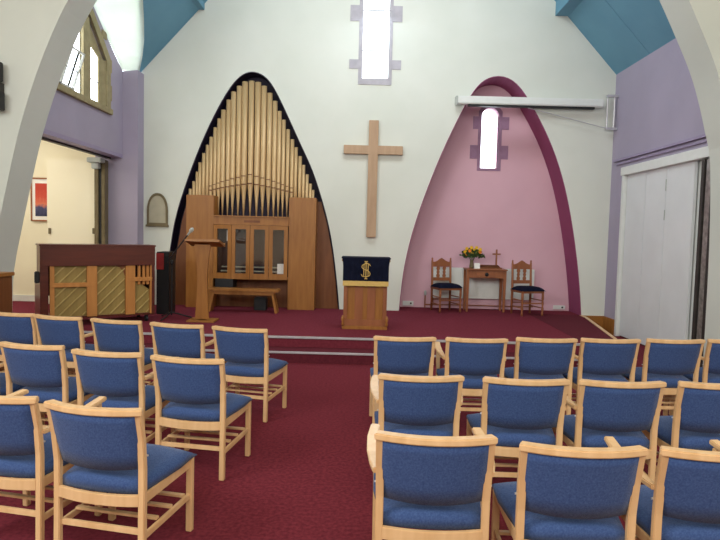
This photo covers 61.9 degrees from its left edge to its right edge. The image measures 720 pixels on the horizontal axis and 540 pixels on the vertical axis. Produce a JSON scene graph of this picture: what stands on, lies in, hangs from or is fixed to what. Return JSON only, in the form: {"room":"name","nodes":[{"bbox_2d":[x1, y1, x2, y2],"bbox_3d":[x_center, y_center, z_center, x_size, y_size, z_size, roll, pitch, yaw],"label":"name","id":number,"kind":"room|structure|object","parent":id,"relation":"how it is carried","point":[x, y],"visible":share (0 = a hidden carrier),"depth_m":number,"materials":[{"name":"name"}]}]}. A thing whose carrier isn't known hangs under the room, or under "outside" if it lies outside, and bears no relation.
{"room":"house of worship","nodes":[
{"label":"house of worship","id":0,"kind":"room"},
{"bbox_2d":[44,6,122,153],"bbox_3d":[-4.099,-3.153,8.809,0.055,2.500,2.960,1,4,0],"label":"wall","id":1,"kind":"structure","parent":0,"point":[68,116],"depth_m":9.24,"materials":[{"name":"purple paint"}]},
{"bbox_2d":[57,9,112,114],"bbox_3d":[-4.026,-3.223,8.759,0.288,1.510,2.110,1,4,0],"label":"window","id":2,"kind":"structure","parent":1,"relation":"in","point":[87,39],"depth_m":9.12,"materials":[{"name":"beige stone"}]},
{"bbox_2d":[94,0,143,70],"bbox_3d":[-3.453,-3.880,8.876,1.200,1.136,3.185,1,4,0],"label":"ceiling","id":3,"kind":"structure","parent":0,"point":[122,21],"depth_m":9.50,"materials":[{"name":"white paint"}]},
{"bbox_2d":[95,70,143,243],"bbox_3d":[-4.224,-1.279,10.553,0.730,4.340,0.290,1,4,0],"label":"wall pier","id":4,"kind":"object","parent":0,"point":[125,174],"visible":0.32,"depth_m":10.40,"materials":[{"name":"purple paint"}]},
{"bbox_2d":[140,0,206,71],"bbox_3d":[-1.745,-5.636,8.797,4.274,4.646,3.250,1,4,0],"label":"ceiling","id":5,"kind":"structure","parent":0,"point":[163,19],"depth_m":10.00,"materials":[{"name":"blue paint"}]},
{"bbox_2d":[176,77,337,302],"bbox_3d":[-1.914,-1.431,11.036,3.500,4.700,0.040,1,4,0],"label":"wall","id":6,"kind":"structure","parent":0,"point":[270,89],"depth_m":11.01,"materials":[{"name":"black paint"}]},
{"bbox_2d":[12,301,579,353],"bbox_3d":[-1.623,0.880,9.675,11.200,0.270,3.600,1,4,0],"label":"stage","id":7,"kind":"structure","parent":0,"point":[409,321],"depth_m":9.09,"materials":[{"name":"carpet"}]},
{"bbox_2d":[34,243,155,320],"bbox_3d":[-3.835,0.188,8.656,1.573,1.125,0.640,-1,4,-34],"label":"upright piano","id":8,"kind":"object","parent":7,"relation":"on","point":[79,280],"visible":0.9,"depth_m":8.39,"materials":[{"name":"brown wood"}]},
{"bbox_2d":[156,251,175,313],"bbox_3d":[-3.154,0.200,9.755,0.200,1.000,0.362,1,4,0],"label":"speaker","id":9,"kind":"object","parent":7,"relation":"on","point":[163,284],"visible":0.86,"depth_m":9.60},
{"bbox_2d":[160,228,193,320],"bbox_3d":[-2.794,0.045,9.167,0.470,1.396,0.531,0,4,-17],"label":"microphone stand","id":10,"kind":"object","parent":7,"relation":"on","point":[190,229],"visible":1,"depth_m":9.13,"materials":[{"name":"black metal"}]},
{"bbox_2d":[185,239,225,322],"bbox_3d":[-2.320,0.153,8.985,0.510,1.230,0.402,1,4,0],"label":"lectern","id":11,"kind":"object","parent":7,"relation":"on","point":[202,246],"visible":1,"depth_m":8.91,"materials":[{"name":"orange wood"}]},
{"bbox_2d":[208,287,280,313],"bbox_3d":[-1.962,0.510,10.134,1.200,0.395,0.280,1,4,0],"label":"bench","id":12,"kind":"object","parent":7,"relation":"on","point":[215,290],"visible":0.92,"depth_m":10.03,"materials":[{"name":"orange wood"}]},
{"bbox_2d":[175,81,337,309],"bbox_3d":[-1.864,-1.333,10.601,3.031,4.020,0.520,1,4,0],"label":"pipe organ","id":13,"kind":"object","parent":7,"relation":"on","point":[292,254],"visible":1,"depth_m":10.68,"materials":[{"name":"orange wood"}]},
{"bbox_2d":[254,297,267,310],"bbox_3d":[-1.727,0.584,10.459,0.207,0.220,0.200,1,4,0],"label":"box","id":14,"kind":"object","parent":7,"relation":"on","point":[260,303],"visible":1,"depth_m":10.36,"materials":[{"name":"black plastic"}]},
{"bbox_2d":[84,331,579,345],"bbox_3d":[-0.463,0.892,7.866,7.800,0.027,0.040,1,4,0],"label":"trim","id":15,"kind":"structure","parent":7,"relation":"attached to","point":[144,333],"depth_m":7.85,"materials":[{"name":"metal"}]},
{"bbox_2d":[341,258,390,329],"bbox_3d":[0.076,0.336,8.777,0.690,1.012,0.480,1,4,0],"label":"pulpit","id":16,"kind":"object","parent":7,"relation":"on","point":[364,307],"visible":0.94,"depth_m":8.60,"materials":[{"name":"orange wood"}]},
{"bbox_2d":[342,256,390,286],"bbox_3d":[0.085,0.014,8.745,0.700,0.405,0.526,1,4,0],"label":"lectern cloth","id":17,"kind":"object","parent":16,"relation":"on","point":[357,270],"visible":1,"depth_m":8.50,"materials":[{"name":"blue fabric"}]},
{"bbox_2d":[430,257,461,312],"bbox_3d":[1.561,0.267,10.887,0.470,0.965,0.483,0,4,-18],"label":"carved chair","id":18,"kind":"object","parent":7,"relation":"on","point":[441,262],"visible":1,"depth_m":11.01,"materials":[{"name":"red wood"}]},
{"bbox_2d":[431,283,461,287],"bbox_3d":[1.568,0.273,10.867,0.470,0.070,0.440,0,4,-18],"label":"seat cushion","id":19,"kind":"object","parent":18,"relation":"on","point":[436,285],"depth_m":10.72,"materials":[{"name":"blue fabric"}]},
{"bbox_2d":[463,267,507,312],"bbox_3d":[2.289,0.365,11.050,0.750,0.786,0.380,1,4,0],"label":"side table","id":20,"kind":"object","parent":7,"relation":"on","point":[501,274],"visible":0.99,"depth_m":10.89,"materials":[{"name":"red wood"}]},
{"bbox_2d":[459,246,484,267],"bbox_3d":[2.051,-0.240,11.005,0.480,0.415,0.308,1,4,0],"label":"flower vase","id":21,"kind":"object","parent":20,"relation":"on","point":[470,252],"visible":0.98,"depth_m":10.94,"materials":[{"name":"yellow plant"}]},
{"bbox_2d":[474,263,479,268],"bbox_3d":[2.139,-0.077,10.967,0.100,0.100,0.048,1,4,0],"label":"greeting card","id":22,"kind":"object","parent":20,"relation":"on","point":[476,265],"visible":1,"depth_m":10.96,"materials":[{"name":"paper"}]},
{"bbox_2d":[480,265,501,268],"bbox_3d":[2.387,-0.058,11.024,0.407,0.066,0.144,1,4,0],"label":"book stand","id":23,"kind":"object","parent":20,"relation":"on","point":[481,266],"visible":0.93,"depth_m":11.01,"materials":[{"name":"brown wood"}]},
{"bbox_2d":[492,249,500,264],"bbox_3d":[2.528,-0.204,11.125,0.150,0.352,0.080,1,4,0],"label":"cross","id":24,"kind":"object","parent":20,"relation":"on","point":[496,253],"visible":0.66,"depth_m":11.11,"materials":[{"name":"red wood"}]},
{"bbox_2d":[510,260,544,315],"bbox_3d":[2.980,0.316,10.687,0.470,0.965,0.483,1,4,-15],"label":"carved chair","id":25,"kind":"object","parent":7,"relation":"on","point":[530,289],"visible":1,"depth_m":10.82,"materials":[{"name":"red wood"}]},
{"bbox_2d":[512,286,544,290],"bbox_3d":[2.986,0.322,10.666,0.470,0.070,0.440,1,4,-15],"label":"seat cushion","id":26,"kind":"object","parent":25,"relation":"on","point":[517,288],"depth_m":10.52,"materials":[{"name":"blue fabric"}]},
{"bbox_2d":[530,314,612,340],"bbox_3d":[3.438,0.891,9.347,0.960,0.004,2.920,1,4,0],"label":"carpet strip","id":27,"kind":"object","parent":7,"relation":"on","point":[578,327],"visible":0.7,"depth_m":9.45,"materials":[{"name":"red carpet"}]},
{"bbox_2d":[13,0,615,315],"bbox_3d":[-1.206,-3.723,10.705,12.000,9.350,0.336,1,4,0],"label":"wall","id":28,"kind":"structure","parent":0,"point":[445,49],"depth_m":10.59,"materials":[{"name":"white paint"}]},
{"bbox_2d":[13,295,34,300],"bbox_3d":[-5.975,0.508,10.828,2.680,0.110,0.024,1,4,0],"label":"baseboard","id":29,"kind":"structure","parent":28,"relation":"attached to","point":[15,297],"depth_m":10.82,"materials":[{"name":"white paint"}]},
{"bbox_2d":[30,177,46,220],"bbox_3d":[-5.681,-1.257,10.709,0.380,0.773,0.035,1,4,0],"label":"framed picture","id":30,"kind":"object","parent":28,"relation":"attached to","point":[38,189],"visible":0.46,"depth_m":10.70,"materials":[{"name":"red paper"}]},
{"bbox_2d":[35,183,46,215],"bbox_3d":[-5.651,-1.251,10.703,0.280,0.583,0.006,1,4,0],"label":"print","id":31,"kind":"object","parent":30,"relation":"attached to","point":[40,188],"depth_m":10.70},
{"bbox_2d":[146,193,168,226],"bbox_3d":[-3.610,-1.071,10.685,0.400,0.598,0.050,1,4,0],"label":"memorial plaque","id":32,"kind":"object","parent":28,"relation":"attached to","point":[157,207],"visible":1,"depth_m":10.69,"materials":[{"name":"beige stone"}]},
{"bbox_2d":[192,0,204,9],"bbox_3d":[-2.779,-4.503,8.864,0.126,0.110,3.240,1,4,0],"label":"trim","id":33,"kind":"structure","parent":28,"relation":"attached to","point":[200,4],"depth_m":10.29,"materials":[{"name":"blue paint"}]},
{"bbox_2d":[344,120,402,236],"bbox_3d":[0.221,-1.607,10.622,1.040,2.050,0.087,1,4,0],"label":"wall cross","id":34,"kind":"object","parent":28,"relation":"attached to","point":[372,150],"visible":1,"depth_m":10.56,"materials":[{"name":"brown wood"}]},
{"bbox_2d":[349,0,402,84],"bbox_3d":[0.291,-4.585,10.586,0.910,2.640,0.222,1,4,0],"label":"window","id":35,"kind":"structure","parent":28,"relation":"in","point":[357,11],"depth_m":10.52,"materials":[{"name":"grey stone"}]},
{"bbox_2d":[386,64,568,310],"bbox_3d":[2.436,-1.392,11.382,4.000,4.800,0.200,1,4,0],"label":"wall niche","id":36,"kind":"object","parent":28,"relation":"in","point":[512,210],"visible":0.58,"depth_m":11.31,"materials":[{"name":"pink paint"}]},
{"bbox_2d":[403,301,413,305],"bbox_3d":[0.919,0.633,11.393,0.189,0.078,0.032,1,4,0],"label":"power socket","id":37,"kind":"object","parent":36,"relation":"attached to","point":[410,303],"visible":1,"depth_m":11.38,"materials":[{"name":"white plastic"}]},
{"bbox_2d":[424,267,534,307],"bbox_3d":[2.241,0.351,11.341,2.065,0.776,0.095,1,4,0],"label":"radiator","id":38,"kind":"object","parent":36,"relation":"attached to","point":[479,288],"visible":0.58,"depth_m":11.29,"materials":[{"name":"white metal"}]},
{"bbox_2d":[470,107,508,170],"bbox_3d":[2.420,-2.470,11.275,0.712,1.217,0.142,1,4,0],"label":"window","id":39,"kind":"structure","parent":36,"relation":"attached to","point":[475,150],"depth_m":11.21,"materials":[{"name":"stone"}]},
{"bbox_2d":[399,76,580,314],"bbox_3d":[2.394,-1.289,10.990,3.298,4.292,0.616,1,4,0],"label":"wall niche reveal","id":40,"kind":"object","parent":36,"relation":"attached to","point":[509,85],"visible":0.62,"depth_m":10.93,"materials":[{"name":"paint"}]},
{"bbox_2d":[553,305,564,308],"bbox_3d":[3.773,0.701,11.393,0.211,0.062,0.032,1,4,0],"label":"power socket","id":41,"kind":"object","parent":36,"relation":"attached to","point":[554,306],"visible":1,"depth_m":11.38,"materials":[{"name":"white plastic"}]},
{"bbox_2d":[555,0,582,15],"bbox_3d":[3.533,-4.456,8.857,0.242,0.238,3.240,1,4,0],"label":"trim","id":42,"kind":"structure","parent":28,"relation":"attached to","point":[563,7],"depth_m":10.16,"materials":[{"name":"blue paint"}]},
{"bbox_2d":[583,315,602,327],"bbox_3d":[4.187,0.958,10.798,0.420,0.270,0.050,1,4,0],"label":"trim","id":43,"kind":"structure","parent":28,"relation":"attached to","point":[598,320],"depth_m":10.77,"materials":[{"name":"orange wood"}]},
{"bbox_2d":[580,315,616,338],"bbox_3d":[3.727,0.906,9.335,0.087,0.030,2.950,2,4,10],"label":"trim","id":44,"kind":"structure","parent":28,"relation":"attached to","point":[587,318],"depth_m":9.32,"materials":[{"name":"brown wood"}]},
{"bbox_2d":[0,335,672,539],"bbox_3d":[-0.037,1.456,3.997,10.600,0.100,13.800,1,4,0],"label":"floor","id":45,"kind":"structure","parent":0,"point":[307,474],"depth_m":4.00,"materials":[{"name":"red carpet"}]},
{"bbox_2d":[0,272,14,370],"bbox_3d":[-4.250,0.583,6.555,0.720,1.116,0.440,1,4,0],"label":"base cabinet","id":46,"kind":"object","parent":45,"relation":"on","point":[5,277],"visible":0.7,"depth_m":6.61,"materials":[{"name":"brown wood"}]},
{"bbox_2d":[0,362,44,424],"bbox_3d":[-2.807,0.894,4.547,0.585,0.815,0.603,2,4,11],"label":"chair","id":47,"kind":"object","parent":45,"relation":"on","point":[16,387],"visible":0.07,"depth_m":4.50,"materials":[{"name":"blue fabric"}]},
{"bbox_2d":[0,312,69,376],"bbox_3d":[-3.266,0.796,5.943,0.516,0.815,0.603,2,4,13],"label":"chair","id":48,"kind":"object","parent":45,"relation":"on","point":[20,328],"visible":0.39,"depth_m":5.67,"materials":[{"name":"blue fabric"}]},
{"bbox_2d":[0,341,93,426],"bbox_3d":[-2.272,0.912,4.467,0.516,0.815,0.603,2,4,11],"label":"chair","id":49,"kind":"object","parent":45,"relation":"on","point":[42,369],"visible":0.51,"depth_m":4.22,"materials":[{"name":"blue fabric"}]},
{"bbox_2d":[0,389,106,539],"bbox_3d":[-1.775,1.002,3.209,0.585,0.815,0.603,2,4,12],"label":"chair","id":50,"kind":"object","parent":45,"relation":"on","point":[26,450],"visible":0.77,"depth_m":2.98,"materials":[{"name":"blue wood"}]},
{"bbox_2d":[33,314,94,376],"bbox_3d":[-2.757,0.818,5.803,0.585,0.815,0.603,2,4,13],"label":"chair","id":51,"kind":"object","parent":45,"relation":"on","point":[68,332],"visible":0.52,"depth_m":5.55,"materials":[{"name":"blue fabric"}]},
{"bbox_2d":[44,399,196,539],"bbox_3d":[-1.211,1.026,3.059,0.516,0.815,0.603,2,4,12],"label":"chair","id":52,"kind":"object","parent":45,"relation":"on","point":[108,450],"visible":1,"depth_m":2.85,"materials":[{"name":"blue fabric"}]},
{"bbox_2d":[90,318,153,385],"bbox_3d":[-2.161,0.841,5.664,0.516,0.815,0.603,2,4,12],"label":"chair","id":53,"kind":"object","parent":45,"relation":"on","point":[109,335],"visible":0.52,"depth_m":5.41,"materials":[{"name":"blue fabric"}]},
{"bbox_2d":[71,348,175,447],"bbox_3d":[-1.676,0.938,4.289,0.585,0.815,0.603,2,4,9],"label":"chair","id":54,"kind":"object","parent":45,"relation":"on","point":[120,377],"visible":0.53,"depth_m":4.05,"materials":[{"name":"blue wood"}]},
{"bbox_2d":[150,322,227,387],"bbox_3d":[-1.572,0.865,5.524,0.585,0.815,0.603,2,4,12],"label":"chair","id":55,"kind":"object","parent":45,"relation":"on","point":[173,340],"visible":0.52,"depth_m":5.27,"materials":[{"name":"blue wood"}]},
{"bbox_2d":[150,354,252,480],"bbox_3d":[-1.092,0.961,4.159,0.516,0.815,0.603,2,4,10],"label":"chair","id":56,"kind":"object","parent":45,"relation":"on","point":[195,388],"visible":0.98,"depth_m":3.95,"materials":[{"name":"blue fabric"}]},
{"bbox_2d":[212,325,288,421],"bbox_3d":[-0.988,0.887,5.394,0.516,0.815,0.603,2,4,13],"label":"chair","id":57,"kind":"object","parent":45,"relation":"on","point":[245,351],"visible":0.88,"depth_m":5.17,"materials":[{"name":"blue fabric"}]},
{"bbox_2d":[369,336,436,423],"bbox_3d":[0.352,0.936,5.150,0.516,0.815,0.603,1,4,-1],"label":"chair","id":58,"kind":"object","parent":45,"relation":"on","point":[414,356],"visible":0.59,"depth_m":4.90,"materials":[{"name":"blue fabric"}]},
{"bbox_2d":[370,373,464,435],"bbox_3d":[0.354,1.018,3.833,0.585,0.815,0.603,1,4,0],"label":"chair","id":59,"kind":"object","parent":45,"relation":"on","point":[405,404],"visible":0.6,"depth_m":3.59,"materials":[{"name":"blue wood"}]},
{"bbox_2d":[367,423,497,539],"bbox_3d":[0.316,1.082,2.775,0.585,0.815,0.603,2,4,2],"label":"chair","id":60,"kind":"object","parent":45,"relation":"on","point":[433,483],"visible":1,"depth_m":2.55,"materials":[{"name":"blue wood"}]},
{"bbox_2d":[435,337,507,410],"bbox_3d":[0.946,0.950,5.170,0.585,0.815,0.603,1,4,0],"label":"chair","id":61,"kind":"object","parent":45,"relation":"on","point":[473,359],"visible":0.63,"depth_m":4.93,"materials":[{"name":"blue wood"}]},
{"bbox_2d":[466,376,569,477],"bbox_3d":[0.978,1.035,3.813,0.516,0.815,0.603,2,4,1],"label":"chair","id":62,"kind":"object","parent":45,"relation":"on","point":[514,411],"visible":0.61,"depth_m":3.58,"materials":[{"name":"blue fabric"}]},
{"bbox_2d":[504,337,577,414],"bbox_3d":[1.546,0.960,5.260,0.516,0.815,0.603,1,4,0],"label":"chair","id":63,"kind":"object","parent":45,"relation":"on","point":[535,358],"visible":0.55,"depth_m":5.01,"materials":[{"name":"blue fabric"}]},
{"bbox_2d":[491,441,648,539],"bbox_3d":[0.901,1.103,2.685,0.516,0.815,0.603,2,4,2],"label":"chair","id":64,"kind":"object","parent":45,"relation":"on","point":[558,492],"visible":1,"depth_m":2.45,"materials":[{"name":"blue fabric"}]},
{"bbox_2d":[563,338,640,410],"bbox_3d":[2.093,0.971,5.310,0.585,0.815,0.603,1,4,-2],"label":"chair","id":65,"kind":"object","parent":45,"relation":"on","point":[598,359],"visible":0.55,"depth_m":5.07,"materials":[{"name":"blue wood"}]},
{"bbox_2d":[552,379,666,481],"bbox_3d":[1.546,1.049,3.813,0.585,0.815,0.603,1,4,0],"label":"chair","id":66,"kind":"object","parent":45,"relation":"on","point":[621,411],"visible":0.61,"depth_m":3.58,"materials":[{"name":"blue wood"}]},
{"bbox_2d":[604,436,719,539],"bbox_3d":[1.461,1.117,2.675,0.585,0.815,0.603,2,4,1],"label":"chair","id":67,"kind":"object","parent":45,"relation":"on","point":[682,502],"visible":0.78,"depth_m":2.45,"materials":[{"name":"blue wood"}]},
{"bbox_2d":[622,338,705,415],"bbox_3d":[2.668,0.982,5.370,0.516,0.815,0.603,1,4,-3],"label":"chair","id":68,"kind":"object","parent":45,"relation":"on","point":[665,360],"visible":0.5,"depth_m":5.13,"materials":[{"name":"blue fabric"}]},
{"bbox_2d":[642,381,719,469],"bbox_3d":[2.138,1.063,3.833,0.516,0.815,0.603,1,4,-1],"label":"chair","id":69,"kind":"object","parent":45,"relation":"on","point":[695,420],"visible":0.56,"depth_m":3.60,"materials":[{"name":"blue fabric"}]},
{"bbox_2d":[669,339,719,414],"bbox_3d":[3.219,0.992,5.429,0.585,0.815,0.603,1,4,-4],"label":"chair","id":70,"kind":"object","parent":45,"relation":"on","point":[710,371],"visible":0.34,"depth_m":5.20,"materials":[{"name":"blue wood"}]},
{"bbox_2d":[0,0,719,363],"bbox_3d":[0.091,-3.589,7.042,10.600,9.600,0.500,1,4,0],"label":"wall","id":71,"kind":"structure","parent":0,"point":[38,38],"depth_m":7.03,"materials":[{"name":"white paint"}]},
{"bbox_2d":[0,62,4,110],"bbox_3d":[-4.158,-2.082,6.791,0.235,0.540,0.200,1,4,0],"label":"wall speaker","id":72,"kind":"object","parent":71,"relation":"attached to","point":[2,94],"visible":1,"depth_m":6.79,"materials":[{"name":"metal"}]},
{"bbox_2d":[41,137,110,303],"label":"door","id":73,"kind":"structure","parent":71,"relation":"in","point":[77,190],"depth_m":10.30,"materials":[{"name":"beige paint"}]},
{"bbox_2d":[85,342,578,367],"bbox_3d":[-0.468,1.098,7.713,7.800,0.135,0.340,1,4,0],"label":"step","id":74,"kind":"structure","parent":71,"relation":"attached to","point":[290,358],"depth_m":7.55,"materials":[{"name":"red carpet"}]},
{"bbox_2d":[150,348,577,360],"bbox_3d":[-0.467,1.046,7.537,7.800,0.024,0.035,1,4,0],"label":"trim","id":75,"kind":"structure","parent":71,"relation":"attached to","point":[207,350],"depth_m":7.52,"materials":[{"name":"metal"}]},
{"bbox_2d":[555,0,649,74],"bbox_3d":[2.542,-5.721,9.801,4.294,4.667,1.223,1,4,0],"label":"ceiling","id":76,"kind":"structure","parent":0,"point":[596,20],"depth_m":9.88,"materials":[{"name":"blue paint"}]},
{"bbox_2d":[606,0,675,53],"bbox_3d":[2.540,-5.642,8.522,4.294,4.667,1.315,1,4,0],"label":"ceiling","id":77,"kind":"structure","parent":0,"point":[648,21],"depth_m":8.88,"materials":[{"name":"blue paint"}]},
{"bbox_2d":[604,38,707,318],"bbox_3d":[4.549,-1.093,9.018,0.200,4.600,3.350,1,4,0],"label":"wall","id":78,"kind":"structure","parent":0,"point":[657,105],"depth_m":9.34,"materials":[{"name":"purple paint"}]},
{"bbox_2d":[455,95,618,129],"bbox_3d":[3.077,-2.779,10.464,2.827,0.601,0.130,1,4,0],"label":"case","id":79,"kind":"object","parent":78,"relation":"attached to","point":[471,101],"visible":1,"depth_m":10.41,"materials":[{"name":"white metal"}]},
{"bbox_2d":[603,316,614,334],"bbox_3d":[4.384,0.978,10.563,0.045,0.270,0.420,1,4,0],"label":"trim","id":80,"kind":"structure","parent":78,"relation":"attached to","point":[608,323],"depth_m":10.53,"materials":[{"name":"orange wood"}]},
{"bbox_2d":[613,134,706,165],"bbox_3d":[4.452,-1.808,9.029,0.070,0.040,2.940,1,4,0],"label":"trim","id":81,"kind":"structure","parent":78,"relation":"attached to","point":[702,136],"depth_m":8.76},
{"bbox_2d":[614,146,709,366],"bbox_3d":[4.482,-0.221,8.906,0.170,2.870,2.780,1,4,0],"label":"door","id":82,"kind":"structure","parent":78,"relation":"in","point":[664,227],"depth_m":8.79,"materials":[{"name":"white wood"}]},
{"bbox_3d":[-4.265,-2.179,8.869,0.223,0.540,2.960,1,4,0],"label":"wall","id":83,"kind":"structure","parent":0,"visible":0},
{"bbox_2d":[42,129,122,157],"bbox_3d":[-4.229,-1.878,8.888,0.250,0.060,2.960,1,4,0],"label":"trim","id":84,"kind":"structure","parent":83,"relation":"attached to","point":[48,134],"depth_m":8.87,"materials":[{"name":"paint"}]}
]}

